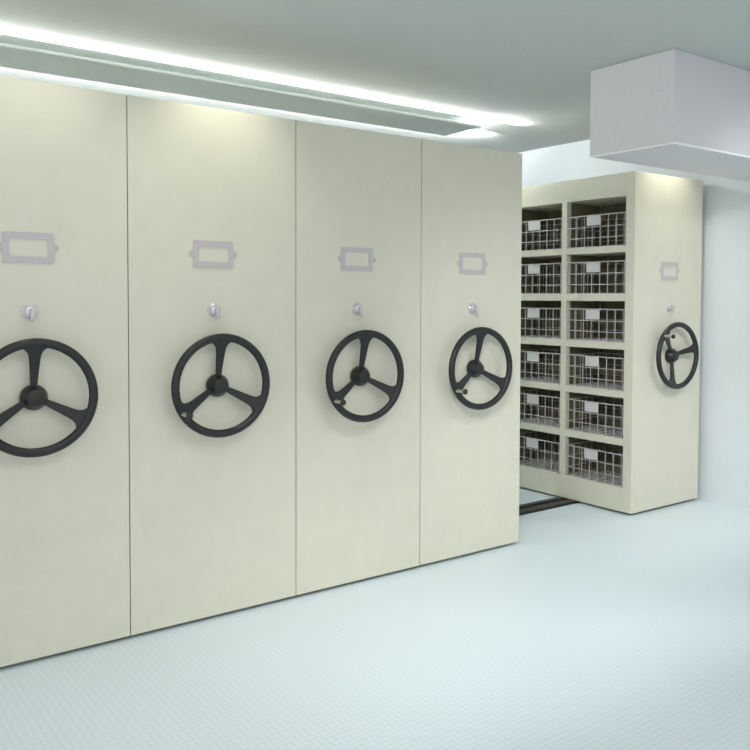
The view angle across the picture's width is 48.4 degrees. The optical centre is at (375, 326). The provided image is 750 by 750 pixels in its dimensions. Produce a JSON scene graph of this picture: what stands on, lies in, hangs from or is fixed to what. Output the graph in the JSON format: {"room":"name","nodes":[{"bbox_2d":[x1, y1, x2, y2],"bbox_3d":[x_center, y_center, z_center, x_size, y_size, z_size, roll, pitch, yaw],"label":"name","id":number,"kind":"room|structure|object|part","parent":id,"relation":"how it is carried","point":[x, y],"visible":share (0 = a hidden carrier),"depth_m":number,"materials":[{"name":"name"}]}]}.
{"room":"archive storage room","nodes":[
{"label":"archive storage room","id":0,"kind":"room"},
{"bbox_2d":[0,486,749,749],"bbox_3d":[0.564,1.427,2.738,7.253,0.100,8.720,-1,2,-36],"label":"floor","id":1,"kind":"structure","parent":0,"point":[598,628],"depth_m":3.38,"materials":[{"name":"white tile"}]},
{"bbox_2d":[0,76,129,666],"bbox_3d":[-1.676,0.168,3.726,0.790,2.300,1.368,-1,2,-36],"label":"rack","id":2,"kind":"object","parent":1,"relation":"on","point":[65,550],"visible":1,"depth_m":3.37,"materials":[{"name":"beige metal"}]},
{"bbox_2d":[126,95,295,634],"bbox_3d":[-1.025,0.154,4.206,0.820,2.300,1.368,-1,2,-36],"label":"rack","id":3,"kind":"object","parent":1,"relation":"on","point":[211,192],"visible":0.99,"depth_m":3.75,"materials":[{"name":"beige metal"}]},
{"bbox_3d":[-0.791,0.380,3.551,0.032,0.031,0.025,-1,2,-36],"label":"crank knob","id":4,"kind":"part","parent":3,"relation":"part of","materials":[{"name":"black plastic"}]},
{"bbox_2d":[295,120,420,594],"bbox_3d":[-0.380,0.139,4.682,0.775,2.300,1.368,-1,2,-36],"label":"rack","id":5,"kind":"object","parent":1,"relation":"on","point":[358,192],"visible":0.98,"depth_m":4.24,"materials":[{"name":"beige metal"}]},
{"bbox_3d":[-0.156,0.365,4.020,0.032,0.031,0.025,-1,2,-36],"label":"crank knob","id":6,"kind":"part","parent":5,"relation":"part of","materials":[{"name":"black plastic"}]},
{"bbox_2d":[419,139,521,564],"bbox_3d":[0.243,0.125,5.141,0.766,2.300,1.368,-1,2,-36],"label":"rack","id":7,"kind":"object","parent":1,"relation":"on","point":[471,197],"visible":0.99,"depth_m":4.70,"materials":[{"name":"beige metal"}]},
{"bbox_2d":[519,496,579,515],"bbox_3d":[0.003,1.286,5.050,5.000,0.017,0.200,-1,2,-36],"label":"rail","id":8,"kind":"object","parent":1,"relation":"on","point":[527,508],"visible":0.02,"depth_m":5.89,"materials":[{"name":"black metal"}]},
{"bbox_2d":[519,171,702,513],"bbox_3d":[1.729,0.091,6.238,0.786,2.300,1.368,-1,2,-36],"label":"rack","id":9,"kind":"object","parent":8,"relation":"on","point":[661,252],"visible":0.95,"depth_m":5.94,"materials":[{"name":"beige metal"}]},
{"bbox_2d":[520,389,559,427],"bbox_3d":[1.345,0.621,6.421,0.361,0.226,0.496,-1,2,-36],"label":"wire basket","id":10,"kind":"object","parent":9,"relation":"on","point":[531,398],"visible":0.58,"depth_m":6.37,"materials":[{"name":"grey metal"}]},
{"bbox_2d":[520,431,559,472],"bbox_3d":[1.344,0.955,6.432,0.361,0.226,0.496,-1,2,-36],"label":"wire basket","id":11,"kind":"object","parent":9,"relation":"on","point":[530,442],"visible":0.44,"depth_m":6.38,"materials":[{"name":"grey metal"}]},
{"bbox_2d":[520,349,560,383],"bbox_3d":[1.346,0.299,6.410,0.361,0.226,0.496,-1,2,-36],"label":"wire basket","id":12,"kind":"object","parent":9,"relation":"on","point":[531,356],"visible":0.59,"depth_m":6.36,"materials":[{"name":"grey metal"}]},
{"bbox_2d":[521,307,560,338],"bbox_3d":[1.347,-0.032,6.398,0.361,0.226,0.496,-1,2,-36],"label":"wire basket","id":13,"kind":"object","parent":9,"relation":"on","point":[533,312],"visible":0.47,"depth_m":6.33,"materials":[{"name":"grey metal"}]},
{"bbox_2d":[521,294,560,300],"bbox_3d":[1.517,-0.228,6.516,0.785,0.050,0.508,-1,2,-36],"label":"shelf","id":14,"kind":"object","parent":9,"relation":"attached to","point":[524,297],"depth_m":6.24,"materials":[{"name":"beige metal"}]},
{"bbox_2d":[521,263,561,293],"bbox_3d":[1.348,-0.363,6.386,0.361,0.226,0.496,-1,2,-36],"label":"wire basket","id":15,"kind":"object","parent":9,"relation":"on","point":[532,268],"visible":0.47,"depth_m":6.31,"materials":[{"name":"grey metal"}]},
{"bbox_2d":[522,218,561,250],"bbox_3d":[1.349,-0.689,6.375,0.361,0.226,0.496,-1,2,-36],"label":"wire basket","id":16,"kind":"object","parent":9,"relation":"on","point":[532,225],"visible":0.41,"depth_m":6.30,"materials":[{"name":"grey metal"}]},
{"bbox_3d":[1.514,0.592,6.545,0.008,0.275,0.508,-1,2,-36],"label":"panel","id":17,"kind":"part","parent":9,"relation":"part of","materials":[{"name":"beige metal"}]},
{"bbox_3d":[1.513,0.922,6.556,0.008,0.285,0.508,-1,2,-36],"label":"panel","id":18,"kind":"part","parent":9,"relation":"part of","materials":[{"name":"beige metal"}]},
{"bbox_3d":[1.515,0.267,6.533,0.008,0.281,0.508,-1,2,-36],"label":"panel","id":19,"kind":"part","parent":9,"relation":"part of","materials":[{"name":"metal"}]},
{"bbox_3d":[1.516,-0.063,6.522,0.008,0.280,0.508,-1,2,-36],"label":"panel","id":20,"kind":"part","parent":9,"relation":"part of","materials":[{"name":"beige metal"}]},
{"bbox_3d":[1.517,-0.394,6.510,0.008,0.281,0.508,-1,2,-36],"label":"panel","id":21,"kind":"part","parent":9,"relation":"part of","materials":[{"name":"metal"}]},
{"bbox_3d":[1.518,-0.746,6.498,0.008,0.333,0.508,-1,2,-36],"label":"panel","id":22,"kind":"part","parent":9,"relation":"part of","materials":[{"name":"beige metal"}]},
{"bbox_2d":[520,415,598,434],"bbox_3d":[1.514,0.754,6.550,0.785,0.049,0.508,-1,2,-36],"label":"shelf","id":23,"kind":"object","parent":9,"relation":"attached to","point":[523,425],"depth_m":6.28,"materials":[{"name":"beige metal"}]},
{"bbox_2d":[520,376,599,390],"bbox_3d":[1.515,0.431,6.539,0.785,0.046,0.508,-1,2,-36],"label":"shelf","id":24,"kind":"object","parent":9,"relation":"attached to","point":[523,384],"depth_m":6.24,"materials":[{"name":"beige metal"}]},
{"bbox_2d":[521,335,599,345],"bbox_3d":[1.516,0.102,6.527,0.785,0.049,0.508,-1,2,-36],"label":"shelf","id":25,"kind":"object","parent":9,"relation":"attached to","point":[525,341],"depth_m":6.24,"materials":[{"name":"beige metal"}]},
{"bbox_2d":[521,249,600,259],"bbox_3d":[1.518,-0.557,6.505,0.785,0.044,0.508,-1,2,-36],"label":"shelf","id":26,"kind":"object","parent":9,"relation":"attached to","point":[556,254],"depth_m":6.26,"materials":[{"name":"beige metal"}]},
{"bbox_2d":[565,426,622,445],"bbox_3d":[1.844,0.771,6.104,0.785,0.049,0.508,-1,2,-36],"label":"shelf","id":27,"kind":"object","parent":9,"relation":"attached to","point":[569,434],"depth_m":5.89,"materials":[{"name":"beige metal"}]},
{"bbox_2d":[566,441,622,486],"bbox_3d":[1.673,0.972,5.986,0.361,0.226,0.496,-1,2,-36],"label":"wire basket","id":28,"kind":"object","parent":9,"relation":"on","point":[592,454],"visible":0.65,"depth_m":5.96,"materials":[{"name":"grey metal"}]},
{"bbox_2d":[565,385,623,397],"bbox_3d":[1.845,0.448,6.093,0.785,0.046,0.508,-1,2,-36],"label":"shelf","id":29,"kind":"object","parent":9,"relation":"attached to","point":[569,389],"depth_m":5.87,"materials":[{"name":"beige metal"}]},
{"bbox_2d":[566,340,623,349],"bbox_3d":[1.846,0.118,6.081,0.785,0.049,0.508,-1,2,-36],"label":"shelf","id":30,"kind":"object","parent":9,"relation":"attached to","point":[570,344],"depth_m":5.87,"materials":[{"name":"beige metal"}]},
{"bbox_2d":[567,395,623,437],"bbox_3d":[1.675,0.637,5.974,0.361,0.226,0.496,-1,2,-36],"label":"wire basket","id":31,"kind":"object","parent":9,"relation":"on","point":[590,406],"visible":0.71,"depth_m":5.96,"materials":[{"name":"grey metal"}]},
{"bbox_2d":[567,352,623,390],"bbox_3d":[1.676,0.315,5.963,0.361,0.226,0.496,-1,2,-36],"label":"wire basket","id":32,"kind":"object","parent":9,"relation":"on","point":[593,361],"visible":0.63,"depth_m":5.95,"materials":[{"name":"grey metal"}]},
{"bbox_2d":[566,294,624,300],"bbox_3d":[1.847,-0.212,6.069,0.785,0.050,0.508,-1,2,-36],"label":"shelf","id":33,"kind":"object","parent":9,"relation":"attached to","point":[569,297],"depth_m":5.83,"materials":[{"name":"beige metal"}]},
{"bbox_2d":[568,308,624,342],"bbox_3d":[1.677,-0.015,5.951,0.361,0.226,0.496,-1,2,-36],"label":"wire basket","id":34,"kind":"object","parent":9,"relation":"on","point":[592,314],"visible":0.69,"depth_m":5.93,"materials":[{"name":"grey metal"}]},
{"bbox_2d":[568,260,624,293],"bbox_3d":[1.678,-0.346,5.940,0.361,0.226,0.496,-1,2,-36],"label":"wire basket","id":35,"kind":"object","parent":9,"relation":"on","point":[594,266],"visible":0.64,"depth_m":5.89,"materials":[{"name":"grey metal"}]},
{"bbox_2d":[567,245,625,256],"bbox_3d":[1.848,-0.541,6.058,0.785,0.044,0.508,-1,2,-36],"label":"shelf","id":36,"kind":"object","parent":9,"relation":"attached to","point":[607,251],"depth_m":5.89,"materials":[{"name":"beige metal"}]},
{"bbox_2d":[569,212,625,248],"bbox_3d":[1.679,-0.672,5.928,0.361,0.226,0.496,-1,2,-36],"label":"wire basket","id":37,"kind":"object","parent":9,"relation":"on","point":[592,220],"visible":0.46,"depth_m":5.88,"materials":[{"name":"grey metal"}]},
{"bbox_3d":[1.843,0.939,6.110,0.008,0.285,0.508,-1,2,-36],"label":"panel","id":38,"kind":"part","parent":9,"relation":"part of","materials":[{"name":"beige metal"}]},
{"bbox_3d":[1.844,0.609,6.098,0.008,0.275,0.508,-1,2,-36],"label":"panel","id":39,"kind":"part","parent":9,"relation":"part of","materials":[{"name":"beige metal"}]},
{"bbox_3d":[1.845,0.284,6.087,0.008,0.281,0.508,-1,2,-36],"label":"panel","id":40,"kind":"part","parent":9,"relation":"part of","materials":[{"name":"beige metal"}]},
{"bbox_3d":[1.846,-0.046,6.075,0.008,0.280,0.508,-1,2,-36],"label":"panel","id":41,"kind":"part","parent":9,"relation":"part of","materials":[{"name":"beige metal"}]},
{"bbox_3d":[1.847,-0.378,6.064,0.008,0.281,0.508,-1,2,-36],"label":"panel","id":42,"kind":"part","parent":9,"relation":"part of","materials":[{"name":"metal"}]},
{"bbox_3d":[1.848,-0.730,6.051,0.008,0.333,0.508,-1,2,-36],"label":"panel","id":43,"kind":"part","parent":9,"relation":"part of","materials":[{"name":"metal"}]},
{"bbox_3d":[2.018,0.106,5.847,0.786,2.300,0.071,-1,2,-36],"label":"panel","id":44,"kind":"part","parent":9,"relation":"part of","materials":[{"name":"beige metal"}]},
{"bbox_2d":[0,0,749,152],"bbox_3d":[0.573,-1.456,2.638,7.253,0.100,8.720,-1,2,-36],"label":"ceiling","id":45,"kind":"structure","parent":0,"point":[517,70],"depth_m":4.36,"materials":[{"name":"white paint"}]},
{"bbox_2d":[0,43,480,135],"bbox_3d":[-1.411,-1.418,4.718,5.130,0.017,0.400,-1,2,-36],"label":"ceiling light","id":46,"kind":"object","parent":45,"relation":"attached to","point":[11,56],"visible":1,"depth_m":4.99,"materials":[{"name":"white plastic"}]},
{"bbox_2d":[589,48,749,180],"bbox_3d":[2.076,-1.237,5.107,1.668,0.500,0.559,-1,2,-36],"label":"duct","id":47,"kind":"object","parent":45,"relation":"hanging from","point":[673,109],"visible":1,"depth_m":4.63,"materials":[{"name":"grey paint"}]},
{"bbox_2d":[519,139,749,508],"bbox_3d":[3.473,-0.077,4.757,0.120,2.785,8.600,-1,2,-36],"label":"wall","id":48,"kind":"structure","parent":0,"point":[724,390],"depth_m":6.02,"materials":[{"name":"white paint"}]}
]}

